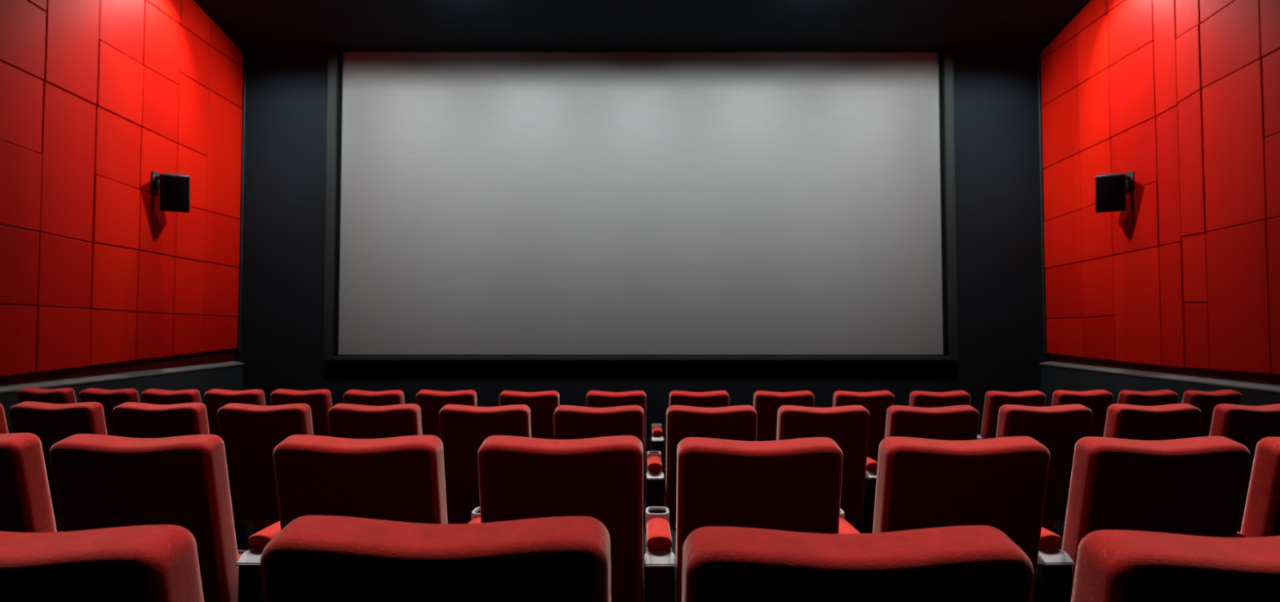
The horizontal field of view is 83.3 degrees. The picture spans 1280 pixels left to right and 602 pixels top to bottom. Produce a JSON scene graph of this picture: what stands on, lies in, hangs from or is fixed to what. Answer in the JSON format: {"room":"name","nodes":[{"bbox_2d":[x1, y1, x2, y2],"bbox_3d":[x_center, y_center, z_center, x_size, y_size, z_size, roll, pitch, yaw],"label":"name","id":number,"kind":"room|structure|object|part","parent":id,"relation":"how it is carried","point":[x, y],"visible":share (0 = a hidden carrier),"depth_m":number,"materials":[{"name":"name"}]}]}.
{"room":"auditorium","nodes":[
{"label":"auditorium","id":0,"kind":"room"},
{"bbox_2d":[0,0,243,385],"bbox_3d":[-5.470,-1.533,4.061,0.306,6.250,11.200,0,-2,0],"label":"wall","id":1,"kind":"structure","parent":0,"point":[97,97],"depth_m":7.27,"materials":[{"name":"red fabric"}]},
{"bbox_2d":[0,364,243,433],"bbox_3d":[-5.311,1.137,3.935,0.125,1.005,11.150,0,-2,0],"label":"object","id":2,"kind":"structure","parent":1,"relation":"attached to","point":[229,378],"depth_m":8.07,"materials":[{"name":"stone"}]},
{"bbox_2d":[0,360,244,393],"bbox_3d":[-5.304,0.688,3.952,0.137,0.204,11.150,0,-2,0],"label":"trim","id":3,"kind":"structure","parent":1,"relation":"attached to","point":[55,383],"depth_m":7.17,"materials":[{"name":"grey metal"}]},
{"bbox_2d":[151,170,190,213],"bbox_3d":[-5.143,-1.195,7.893,0.362,0.441,0.348,1,-2,-30],"label":"wall speaker","id":4,"kind":"object","parent":1,"relation":"attached to","point":[174,188],"visible":1,"depth_m":7.82,"materials":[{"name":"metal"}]},
{"bbox_3d":[-5.310,-1.318,7.900,0.016,0.190,0.130,0,-2,0],"label":"wall plate","id":5,"kind":"part","parent":4,"relation":"part of","materials":[{"name":"metal"}]},
{"bbox_2d":[160,174,189,212],"bbox_3d":[-5.054,-1.164,7.821,0.260,0.366,0.137,1,-2,-30],"label":"grille","id":6,"kind":"object","parent":4,"relation":"attached to","point":[174,188],"depth_m":7.81,"materials":[{"name":"fabric"}]},
{"bbox_2d":[238,55,246,351],"bbox_3d":[-5.301,-1.308,9.611,0.012,3.980,0.040,0,-2,0],"label":"trim","id":7,"kind":"structure","parent":1,"relation":"attached to","point":[245,72],"depth_m":9.60,"materials":[{"name":"metal"}]},
{"bbox_2d":[234,54,1049,437],"bbox_3d":[0.000,-0.755,9.690,11.500,5.120,0.190,0,-2,0],"label":"wall","id":8,"kind":"structure","parent":0,"point":[998,242],"depth_m":9.57,"materials":[{"name":"black paint"}]},
{"bbox_2d":[323,51,958,360],"bbox_3d":[0.007,-1.273,9.545,8.305,4.120,0.130,0,-2,0],"label":"screen","id":9,"kind":"object","parent":8,"relation":"attached to","point":[480,206],"visible":1,"depth_m":9.56,"materials":[{"name":"fabric"}]},
{"bbox_3d":[-4.082,-1.263,9.544,0.125,4.100,0.130,0,-2,0],"label":"frame","id":10,"kind":"part","parent":9,"relation":"part of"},
{"bbox_3d":[0.010,0.757,9.468,8.070,0.058,0.130,0,-2,0],"label":"frame","id":11,"kind":"part","parent":9,"relation":"part of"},
{"bbox_3d":[4.100,-1.263,9.544,0.120,4.100,0.130,0,-2,0],"label":"frame","id":12,"kind":"part","parent":9,"relation":"part of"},
{"bbox_2d":[193,0,1090,54],"bbox_3d":[0.000,-4.121,4.234,11.500,1.265,11.350,0,-2,0],"label":"ceiling","id":13,"kind":"structure","parent":0,"point":[256,27],"depth_m":9.05,"materials":[{"name":"black paint"}]},
{"bbox_2d":[456,437,1240,601],"bbox_3d":[0.000,1.639,4.016,11.500,0.507,11.350,0,-2,0],"label":"floor","id":14,"kind":"structure","parent":0,"point":[673,531],"depth_m":6.12,"materials":[{"name":"carpet"}]},
{"bbox_2d":[0,403,8,433],"bbox_3d":[-3.583,1.027,3.920,0.453,0.978,0.395,0,-2,5],"label":"chair","id":15,"kind":"object","parent":14,"relation":"on","point":[3,426],"visible":0.07,"depth_m":3.80,"materials":[{"name":"red fabric"}]},
{"bbox_2d":[0,432,57,532],"bbox_3d":[-1.968,0.874,2.199,0.460,0.975,0.395,0,-2,2],"label":"chair","id":16,"kind":"object","parent":14,"relation":"on","point":[25,500],"visible":0.36,"depth_m":2.05,"materials":[{"name":"red fabric"}]},
{"bbox_3d":[-1.973,0.699,2.074,0.432,0.574,0.133,0,-2,2],"label":"panel","id":17,"kind":"part","parent":16,"relation":"part of","materials":[{"name":"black fabric"}]},
{"bbox_2d":[17,386,76,404],"bbox_3d":[-4.651,1.173,5.793,0.439,0.972,0.395,0,-2,9],"label":"chair","id":18,"kind":"object","parent":14,"relation":"on","point":[60,395],"visible":0.2,"depth_m":5.62,"materials":[{"name":"red fabric"}]},
{"bbox_3d":[-4.672,0.999,5.670,0.412,0.572,0.133,0,-2,9],"label":"panel","id":19,"kind":"part","parent":18,"relation":"part of","materials":[{"name":"black fabric"}]},
{"bbox_2d":[54,516,61,531],"bbox_3d":[-3.299,1.173,3.948,0.089,0.687,0.362,0,-2,5],"label":"console","id":20,"kind":"object","parent":14,"relation":"on","point":[55,520],"visible":0.02,"depth_m":4.01,"materials":[{"name":"grey paint"}]},
{"bbox_2d":[8,400,107,530],"bbox_3d":[-3.025,1.022,3.875,0.453,0.983,0.395,0,-2,4],"label":"chair","id":21,"kind":"object","parent":14,"relation":"on","point":[51,423],"visible":0.3,"depth_m":3.71,"materials":[{"name":"red fabric"}]},
{"bbox_3d":[-3.035,0.846,3.751,0.425,0.579,0.133,0,-2,4],"label":"panel","id":22,"kind":"part","parent":21,"relation":"part of","materials":[{"name":"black fabric"}]},
{"bbox_2d":[56,516,61,524],"bbox_3d":[-3.018,1.096,3.969,0.381,0.301,0.125,0,-2,4],"label":"seat cushion","id":23,"kind":"object","parent":21,"relation":"on","point":[58,519],"depth_m":3.94,"materials":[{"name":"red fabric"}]},
{"bbox_2d":[0,524,204,601],"bbox_3d":[-0.850,0.796,1.108,0.460,0.959,0.395,0,-2,1],"label":"chair","id":24,"kind":"object","parent":14,"relation":"on","point":[157,562],"visible":1,"depth_m":0.94,"materials":[{"name":"red fabric"}]},
{"bbox_3d":[-0.851,0.624,0.983,0.432,0.565,0.133,0,-2,1],"label":"panel","id":25,"kind":"part","parent":24,"relation":"part of","materials":[{"name":"black fabric"}]},
{"bbox_2d":[79,387,139,435],"bbox_3d":[-4.107,1.171,5.720,0.439,0.972,0.395,0,-2,8],"label":"chair","id":26,"kind":"object","parent":14,"relation":"on","point":[109,399],"visible":0.23,"depth_m":5.56,"materials":[{"name":"red fabric"}]},
{"bbox_3d":[-4.118,0.988,5.646,0.439,0.612,0.230,0,-2,8],"label":"backrest","id":27,"kind":"part","parent":26,"relation":"part of","materials":[{"name":"red fabric"}]},
{"bbox_2d":[48,433,247,601],"bbox_3d":[-1.425,0.874,2.181,0.460,0.973,0.395,0,-2,2],"label":"chair","id":28,"kind":"object","parent":14,"relation":"on","point":[101,481],"visible":0.69,"depth_m":2.02,"materials":[{"name":"red fabric"}]},
{"bbox_2d":[112,401,209,437],"bbox_3d":[-2.466,1.021,3.838,0.453,0.983,0.395,0,-2,3],"label":"chair","id":29,"kind":"object","parent":14,"relation":"on","point":[131,419],"visible":0.21,"depth_m":3.67,"materials":[{"name":"red fabric"}]},
{"bbox_3d":[-2.474,0.845,3.714,0.425,0.579,0.133,0,-2,3],"label":"panel","id":30,"kind":"part","parent":29,"relation":"part of","materials":[{"name":"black fabric"}]},
{"bbox_2d":[140,388,200,404],"bbox_3d":[-3.590,1.169,5.660,0.439,0.971,0.395,0,-2,7],"label":"chair","id":31,"kind":"object","parent":14,"relation":"on","point":[153,396],"visible":0.23,"depth_m":5.49,"materials":[{"name":"red fabric"}]},
{"bbox_3d":[-3.606,0.995,5.536,0.412,0.572,0.133,0,-2,7],"label":"panel","id":32,"kind":"part","parent":31,"relation":"part of","materials":[{"name":"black fabric"}]},
{"bbox_2d":[204,388,266,436],"bbox_3d":[-3.071,1.165,5.606,0.439,0.975,0.395,0,-2,6],"label":"chair","id":33,"kind":"object","parent":14,"relation":"on","point":[215,398],"visible":0.31,"depth_m":5.45,"materials":[{"name":"red fabric"}]},
{"bbox_2d":[233,519,256,550],"bbox_3d":[-2.186,1.171,3.875,0.089,0.687,0.362,0,-2,3],"label":"console","id":34,"kind":"object","parent":14,"relation":"on","point":[244,529],"visible":0.02,"depth_m":3.89,"materials":[{"name":"grey paint"}]},
{"bbox_2d":[235,520,280,601],"bbox_3d":[-1.107,1.019,2.225,0.089,0.687,0.362,0,-2,1],"label":"armrest","id":35,"kind":"object","parent":14,"relation":"on","point":[250,580],"visible":0.25,"depth_m":2.06,"materials":[{"name":"red fabric"}]},
{"bbox_2d":[217,403,313,533],"bbox_3d":[-1.913,1.021,3.809,0.453,0.981,0.395,0,-2,3],"label":"chair","id":36,"kind":"object","parent":14,"relation":"on","point":[250,433],"visible":0.59,"depth_m":3.67,"materials":[{"name":"red fabric"}]},
{"bbox_2d":[252,520,278,528],"bbox_3d":[-1.908,1.094,3.904,0.381,0.301,0.125,0,-2,3],"label":"seat cushion","id":37,"kind":"object","parent":36,"relation":"on","point":[259,524],"depth_m":3.86,"materials":[{"name":"red fabric"}]},
{"bbox_2d":[270,388,332,435],"bbox_3d":[-2.546,1.161,5.562,0.439,0.979,0.395,0,-2,5],"label":"chair","id":38,"kind":"object","parent":14,"relation":"on","point":[319,401],"visible":0.24,"depth_m":5.40,"materials":[{"name":"red fabric"}]},
{"bbox_2d":[272,434,447,530],"bbox_3d":[-0.792,0.874,2.167,0.460,0.973,0.396,0,-2,1],"label":"chair","id":39,"kind":"object","parent":14,"relation":"on","point":[402,478],"visible":0.49,"depth_m":2.00,"materials":[{"name":"red fabric"}]},
{"bbox_2d":[343,389,404,405],"bbox_3d":[-1.985,1.161,5.523,0.439,0.977,0.396,0,-2,4],"label":"chair","id":40,"kind":"object","parent":14,"relation":"on","point":[394,397],"visible":0.24,"depth_m":5.35,"materials":[{"name":"red fabric"}]},
{"bbox_3d":[-1.994,0.986,5.399,0.412,0.575,0.133,0,-2,4],"label":"panel","id":41,"kind":"part","parent":40,"relation":"part of","materials":[{"name":"red fabric"}]},
{"bbox_2d":[328,403,422,438],"bbox_3d":[-1.343,1.020,3.788,0.453,0.982,0.396,0,-2,2],"label":"chair","id":42,"kind":"object","parent":14,"relation":"on","point":[349,420],"visible":0.27,"depth_m":3.62,"materials":[{"name":"red fabric"}]},
{"bbox_2d":[260,515,611,601],"bbox_3d":[-0.269,0.790,1.108,0.460,0.971,0.395,0,-2,1],"label":"chair","id":43,"kind":"object","parent":14,"relation":"on","point":[313,557],"visible":1,"depth_m":0.93,"materials":[{"name":"red fabric"}]},
{"bbox_3d":[-0.271,0.616,0.984,0.432,0.572,0.133,0,-2,1],"label":"panel","id":44,"kind":"part","parent":43,"relation":"part of","materials":[{"name":"red fabric"}]},
{"bbox_2d":[415,389,476,438],"bbox_3d":[-1.436,1.159,5.494,0.439,0.979,0.396,0,-2,3],"label":"chair","id":45,"kind":"object","parent":14,"relation":"on","point":[430,402],"visible":0.23,"depth_m":5.33,"materials":[{"name":"red fabric"}]},
{"bbox_3d":[-1.440,0.974,5.419,0.439,0.617,0.230,0,-2,3],"label":"backrest","id":46,"kind":"part","parent":45,"relation":"part of","materials":[{"name":"red fabric"}]},
{"bbox_2d":[468,506,480,523],"bbox_3d":[-0.506,1.019,2.215,0.089,0.687,0.362,0,-2,1],"label":"console","id":47,"kind":"object","parent":14,"relation":"on","point":[475,515],"visible":0.12,"depth_m":2.30,"materials":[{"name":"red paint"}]},
{"bbox_2d":[438,404,531,523],"bbox_3d":[-0.782,1.021,3.773,0.453,0.979,0.395,0,-2,1],"label":"chair","id":48,"kind":"object","parent":14,"relation":"on","point":[463,428],"visible":0.41,"depth_m":3.62,"materials":[{"name":"red fabric"}]},
{"bbox_2d":[498,390,559,439],"bbox_3d":[-0.817,1.160,5.472,0.439,0.975,0.395,0,-2,2],"label":"chair","id":49,"kind":"object","parent":14,"relation":"on","point":[542,405],"visible":0.31,"depth_m":5.31,"materials":[{"name":"red fabric"}]},
{"bbox_3d":[-0.820,0.976,5.397,0.439,0.614,0.230,0,-2,2],"label":"backrest","id":50,"kind":"part","parent":49,"relation":"part of","materials":[{"name":"red fabric"}]},
{"bbox_2d":[477,435,643,601],"bbox_3d":[-0.221,0.874,2.161,0.460,0.972,0.395,0,-2,0],"label":"chair","id":51,"kind":"object","parent":14,"relation":"on","point":[601,478],"visible":0.58,"depth_m":2.00,"materials":[{"name":"red fabric"}]},
{"bbox_2d":[553,404,644,518],"bbox_3d":[-0.206,1.022,3.767,0.453,0.976,0.396,0,-2,0],"label":"chair","id":52,"kind":"object","parent":14,"relation":"on","point":[570,421],"visible":0.27,"depth_m":3.60,"materials":[{"name":"red fabric"}]},
{"bbox_3d":[-0.207,0.847,3.643,0.425,0.575,0.133,0,-2,0],"label":"panel","id":53,"kind":"part","parent":52,"relation":"part of","materials":[{"name":"red fabric"}]},
{"bbox_2d":[586,390,645,470],"bbox_3d":[-0.175,1.159,5.462,0.439,0.976,0.396,0,-2,0],"label":"chair","id":54,"kind":"object","parent":14,"relation":"on","point":[594,398],"visible":0.27,"depth_m":5.29,"materials":[{"name":"red fabric"}]},
{"bbox_3d":[-0.176,0.984,5.338,0.412,0.575,0.133,0,-2,0],"label":"panel","id":55,"kind":"part","parent":54,"relation":"part of","materials":[{"name":"red fabric"}]},
{"bbox_2d":[645,450,663,533],"bbox_3d":[0.077,1.169,3.819,0.089,0.687,0.362,0,-2,0],"label":"armrest","id":56,"kind":"object","parent":14,"relation":"on","point":[654,473],"visible":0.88,"depth_m":3.66,"materials":[{"name":"red fabric"}]},
{"bbox_2d":[650,423,663,472],"bbox_3d":[0.131,1.306,5.515,0.089,0.687,0.362,0,-2,0],"label":"console","id":57,"kind":"object","parent":14,"relation":"on","point":[656,438],"visible":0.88,"depth_m":5.36,"materials":[{"name":"grey paint"}]},
{"bbox_2d":[644,506,675,601],"bbox_3d":[0.057,1.019,2.213,0.089,0.687,0.362,0,-2,0],"label":"armrest","id":58,"kind":"object","parent":14,"relation":"on","point":[660,563],"visible":1,"depth_m":2.07,"materials":[{"name":"plastic"}]},
{"bbox_2d":[669,390,728,407],"bbox_3d":[0.437,1.159,5.465,0.439,0.976,0.395,0,-2,-1],"label":"chair","id":59,"kind":"object","parent":14,"relation":"on","point":[717,398],"visible":0.31,"depth_m":5.29,"materials":[{"name":"red fabric"}]},
{"bbox_3d":[0.439,0.984,5.341,0.412,0.575,0.133,0,-2,-1],"label":"panel","id":60,"kind":"part","parent":59,"relation":"part of","materials":[{"name":"red fabric"}]},
{"bbox_2d":[665,404,757,531],"bbox_3d":[0.360,1.022,3.768,0.453,0.976,0.395,0,-2,0],"label":"chair","id":61,"kind":"object","parent":14,"relation":"on","point":[739,422],"visible":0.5,"depth_m":3.60,"materials":[{"name":"red fabric"}]},
{"bbox_2d":[671,523,675,531],"bbox_3d":[0.359,1.095,3.863,0.381,0.299,0.125,0,-2,0],"label":"seat cushion","id":62,"kind":"object","parent":61,"relation":"on","point":[673,525],"depth_m":3.83,"materials":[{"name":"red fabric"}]},
{"bbox_2d":[675,436,843,601],"bbox_3d":[0.335,0.877,2.162,0.460,0.967,0.395,0,-2,0],"label":"chair","id":63,"kind":"object","parent":14,"relation":"on","point":[793,484],"visible":0.48,"depth_m":2.00,"materials":[{"name":"red fabric"}]},
{"bbox_2d":[753,390,813,440],"bbox_3d":[1.064,1.161,5.479,0.439,0.974,0.395,0,-2,-2],"label":"chair","id":64,"kind":"object","parent":14,"relation":"on","point":[766,404],"visible":0.29,"depth_m":5.31,"materials":[{"name":"red fabric"}]},
{"bbox_3d":[1.067,0.977,5.404,0.439,0.614,0.230,0,-2,-2],"label":"backrest","id":65,"kind":"part","parent":64,"relation":"part of","materials":[{"name":"red fabric"}]},
{"bbox_2d":[776,404,869,522],"bbox_3d":[0.925,1.023,3.776,0.453,0.975,0.395,0,-2,-1],"label":"chair","id":66,"kind":"object","parent":14,"relation":"on","point":[848,425],"visible":0.44,"depth_m":3.62,"materials":[{"name":"red fabric"}]},
{"bbox_2d":[838,508,860,533],"bbox_3d":[0.623,1.019,2.217,0.089,0.687,0.362,0,-2,-1],"label":"console","id":67,"kind":"object","parent":14,"relation":"on","point":[845,527],"visible":0.16,"depth_m":2.17,"materials":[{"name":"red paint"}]},
{"bbox_2d":[681,524,1033,601],"bbox_3d":[0.287,0.797,1.108,0.460,0.957,0.395,0,-2,-1],"label":"chair","id":68,"kind":"object","parent":14,"relation":"on","point":[966,562],"visible":1,"depth_m":0.93,"materials":[{"name":"red fabric"}]},
{"bbox_3d":[0.289,0.625,0.983,0.432,0.564,0.133,0,-2,-1],"label":"panel","id":69,"kind":"part","parent":68,"relation":"part of","materials":[{"name":"red fabric"}]},
{"bbox_2d":[832,390,893,461],"bbox_3d":[1.661,1.163,5.505,0.439,0.972,0.395,0,-2,-3],"label":"chair","id":70,"kind":"object","parent":14,"relation":"on","point":[877,402],"visible":0.3,"depth_m":5.35,"materials":[{"name":"red fabric"}]},
{"bbox_3d":[1.666,0.980,5.430,0.439,0.612,0.230,0,-2,-3],"label":"backrest","id":71,"kind":"part","parent":70,"relation":"part of","materials":[{"name":"red fabric"}]},
{"bbox_2d":[848,456,877,533],"bbox_3d":[1.203,1.169,3.836,0.089,0.687,0.362,0,-2,-2],"label":"console","id":72,"kind":"object","parent":14,"relation":"on","point":[865,525],"visible":0.1,"depth_m":3.69,"materials":[{"name":"grey paint"}]},
{"bbox_2d":[884,404,979,439],"bbox_3d":[1.485,1.024,3.793,0.453,0.973,0.396,0,-2,-2],"label":"chair","id":73,"kind":"object","parent":14,"relation":"on","point":[957,422],"visible":0.27,"depth_m":3.62,"materials":[{"name":"red fabric"}]},
{"bbox_2d":[909,390,970,407],"bbox_3d":[2.245,1.165,5.540,0.439,0.969,0.395,0,-2,-4],"label":"chair","id":74,"kind":"object","parent":14,"relation":"on","point":[917,398],"visible":0.28,"depth_m":5.37,"materials":[{"name":"red fabric"}]},
{"bbox_3d":[2.256,0.992,5.415,0.412,0.571,0.133,0,-2,-4],"label":"panel","id":75,"kind":"part","parent":74,"relation":"part of","materials":[{"name":"red fabric"}]},
{"bbox_2d":[872,435,1049,601],"bbox_3d":[0.912,0.876,2.169,0.460,0.968,0.395,0,-2,-1],"label":"chair","id":76,"kind":"object","parent":14,"relation":"on","point":[1000,483],"visible":0.48,"depth_m":2.01,"materials":[{"name":"red fabric"}]},
{"bbox_2d":[980,390,1045,439],"bbox_3d":[2.831,1.169,5.585,0.439,0.965,0.396,0,-2,-6],"label":"chair","id":77,"kind":"object","parent":14,"relation":"on","point":[993,400],"visible":0.28,"depth_m":5.42,"materials":[{"name":"red fabric"}]},
{"bbox_2d":[995,404,1092,533],"bbox_3d":[2.070,1.024,3.818,0.453,0.975,0.395,0,-2,-3],"label":"chair","id":78,"kind":"object","parent":14,"relation":"on","point":[1059,428],"visible":0.44,"depth_m":3.66,"materials":[{"name":"red fabric"}]},
{"bbox_2d":[1041,520,1056,528],"bbox_3d":[2.065,1.097,3.913,0.381,0.299,0.125,0,-2,-3],"label":"seat cushion","id":79,"kind":"object","parent":78,"relation":"on","point":[1046,523],"depth_m":3.88,"materials":[{"name":"red fabric"}]},
{"bbox_2d":[1032,526,1075,601],"bbox_3d":[1.196,1.019,2.227,0.089,0.687,0.362,0,-2,-1],"label":"console","id":80,"kind":"object","parent":14,"relation":"on","point":[1053,580],"visible":0.3,"depth_m":2.07,"materials":[{"name":"grey paint"}]},
{"bbox_2d":[1051,520,1065,549],"bbox_3d":[2.356,1.171,3.886,0.089,0.687,0.362,0,-2,-3],"label":"console","id":81,"kind":"object","parent":14,"relation":"on","point":[1059,528],"visible":0.02,"depth_m":3.96,"materials":[{"name":"grey paint"}]},
{"bbox_2d":[1051,389,1112,436],"bbox_3d":[3.370,1.170,5.636,0.439,0.967,0.396,0,-2,-7],"label":"chair","id":82,"kind":"object","parent":14,"relation":"on","point":[1098,401],"visible":0.34,"depth_m":5.48,"materials":[{"name":"red fabric"}]},
{"bbox_3d":[3.379,0.988,5.561,0.439,0.609,0.230,0,-2,-7],"label":"backrest","id":83,"kind":"part","parent":82,"relation":"part of","materials":[{"name":"red fabric"}]},
{"bbox_2d":[1117,389,1177,405],"bbox_3d":[3.912,1.175,5.696,0.439,0.961,0.395,0,-2,-8],"label":"chair","id":84,"kind":"object","parent":14,"relation":"on","point":[1162,397],"visible":0.26,"depth_m":5.53,"materials":[{"name":"red fabric"}]},
{"bbox_3d":[3.929,1.003,5.573,0.412,0.566,0.133,0,-2,-8],"label":"panel","id":85,"kind":"part","parent":84,"relation":"part of","materials":[{"name":"red fabric"}]},
{"bbox_2d":[1103,403,1201,439],"bbox_3d":[2.648,1.026,3.851,0.453,0.975,0.395,0,-2,-4],"label":"chair","id":86,"kind":"object","parent":14,"relation":"on","point":[1175,420],"visible":0.25,"depth_m":3.68,"materials":[{"name":"red fabric"}]},
{"bbox_3d":[2.656,0.851,3.727,0.425,0.574,0.133,0,-2,-4],"label":"panel","id":87,"kind":"part","parent":86,"relation":"part of","materials":[{"name":"red fabric"}]},
{"bbox_2d":[1061,435,1250,586],"bbox_3d":[1.482,0.878,2.183,0.460,0.966,0.395,0,-2,-2],"label":"chair","id":88,"kind":"object","parent":14,"relation":"on","point":[1195,486],"visible":0.52,"depth_m":2.02,"materials":[{"name":"red fabric"}]},
{"bbox_3d":[1.486,0.705,2.058,0.432,0.569,0.133,0,-2,-2],"label":"panel","id":89,"kind":"part","parent":88,"relation":"part of","materials":[{"name":"red fabric"}]},
{"bbox_2d":[1071,529,1279,601],"bbox_3d":[0.842,0.799,1.108,0.460,0.952,0.395,0,-2,-1],"label":"chair","id":90,"kind":"object","parent":14,"relation":"on","point":[1112,565],"visible":1,"depth_m":0.94,"materials":[{"name":"red fabric"}]},
{"bbox_3d":[0.843,0.628,0.983,0.432,0.561,0.133,0,-2,-1],"label":"panel","id":91,"kind":"part","parent":90,"relation":"part of","materials":[{"name":"red fabric"}]},
{"bbox_2d":[1182,389,1241,436],"bbox_3d":[4.461,1.181,5.766,0.439,0.955,0.395,0,-2,-9],"label":"chair","id":92,"kind":"object","parent":14,"relation":"on","point":[1206,401],"visible":0.23,"depth_m":5.60,"materials":[{"name":"red fabric"}]},
{"bbox_3d":[4.474,1.001,5.692,0.439,0.602,0.230,0,-2,-9],"label":"backrest","id":93,"kind":"part","parent":92,"relation":"part of","materials":[{"name":"red fabric"}]},
{"bbox_2d":[1236,531,1244,537],"bbox_3d":[1.749,1.020,2.243,0.076,0.687,0.362,0,-2,-2],"label":"console","id":94,"kind":"object","parent":14,"relation":"on","point":[1238,534],"visible":0.02,"depth_m":2.12,"materials":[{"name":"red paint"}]},
{"bbox_2d":[1208,403,1279,530],"bbox_3d":[3.231,1.029,3.893,0.453,0.971,0.395,0,-2,-4],"label":"chair","id":95,"kind":"object","parent":14,"relation":"on","point":[1246,425],"visible":0.26,"depth_m":3.72,"materials":[{"name":"red fabric"}]},
{"bbox_2d":[1239,517,1243,524],"bbox_3d":[3.224,1.102,3.987,0.381,0.298,0.125,0,-2,-4],"label":"seat cushion","id":96,"kind":"object","parent":95,"relation":"on","point":[1241,518],"depth_m":3.95,"materials":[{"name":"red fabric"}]},
{"bbox_3d":[3.241,0.855,3.768,0.425,0.572,0.133,0,-2,-4],"label":"panel","id":97,"kind":"part","parent":95,"relation":"part of","materials":[{"name":"red fabric"}]},
{"bbox_2d":[1240,436,1279,537],"bbox_3d":[2.021,0.880,2.201,0.460,0.963,0.396,0,-2,-2],"label":"chair","id":98,"kind":"object","parent":14,"relation":"on","point":[1261,516],"visible":0.27,"depth_m":2.07,"materials":[{"name":"red fabric"}]},
{"bbox_3d":[2.026,0.707,2.077,0.432,0.567,0.133,0,-2,-2],"label":"panel","id":99,"kind":"part","parent":98,"relation":"part of","materials":[{"name":"red fabric"}]},
{"bbox_2d":[1040,0,1279,385],"bbox_3d":[5.524,-1.533,4.061,0.304,6.250,11.200,0,-2,0],"label":"wall","id":100,"kind":"structure","parent":0,"point":[1182,95],"depth_m":7.33,"materials":[{"name":"red fabric"}]},
{"bbox_2d":[1037,55,1045,351],"bbox_3d":[5.354,-1.308,9.611,0.012,3.980,0.040,0,-2,0],"label":"trim","id":101,"kind":"structure","parent":100,"relation":"attached to","point":[1038,78],"depth_m":9.60,"materials":[{"name":"metal"}]},
{"bbox_2d":[1095,170,1133,213],"bbox_3d":[5.201,-1.195,7.893,0.362,0.441,0.348,-1,-2,30],"label":"wall speaker","id":102,"kind":"object","parent":100,"relation":"attached to","point":[1110,188],"visible":1,"depth_m":7.82,"materials":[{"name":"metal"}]},
{"bbox_2d":[1096,174,1124,212],"bbox_3d":[5.112,-1.164,7.821,0.260,0.366,0.137,-1,-2,30],"label":"grille","id":103,"kind":"object","parent":102,"relation":"attached to","point":[1110,188],"depth_m":7.81,"materials":[{"name":"fabric"}]},
{"bbox_3d":[5.292,-1.327,7.902,0.171,0.108,0.069,0,-2,12],"label":"bracket arm","id":104,"kind":"part","parent":102,"relation":"part of","materials":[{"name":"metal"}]},
{"bbox_3d":[5.369,-1.318,7.900,0.014,0.190,0.130,0,-2,0],"label":"wall plate","id":105,"kind":"part","parent":102,"relation":"part of","materials":[{"name":"metal"}]},
{"bbox_2d":[1040,360,1279,392],"bbox_3d":[5.357,0.688,3.952,0.137,0.204,11.150,0,-2,0],"label":"trim","id":106,"kind":"structure","parent":100,"relation":"attached to","point":[1230,383],"depth_m":7.17,"materials":[{"name":"grey metal"}]},
{"bbox_2d":[1040,364,1279,406],"bbox_3d":[5.364,1.137,3.935,0.125,1.005,11.150,0,-2,0],"label":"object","id":107,"kind":"structure","parent":100,"relation":"attached to","point":[1053,378],"depth_m":7.99,"materials":[{"name":"stone"}]}
]}

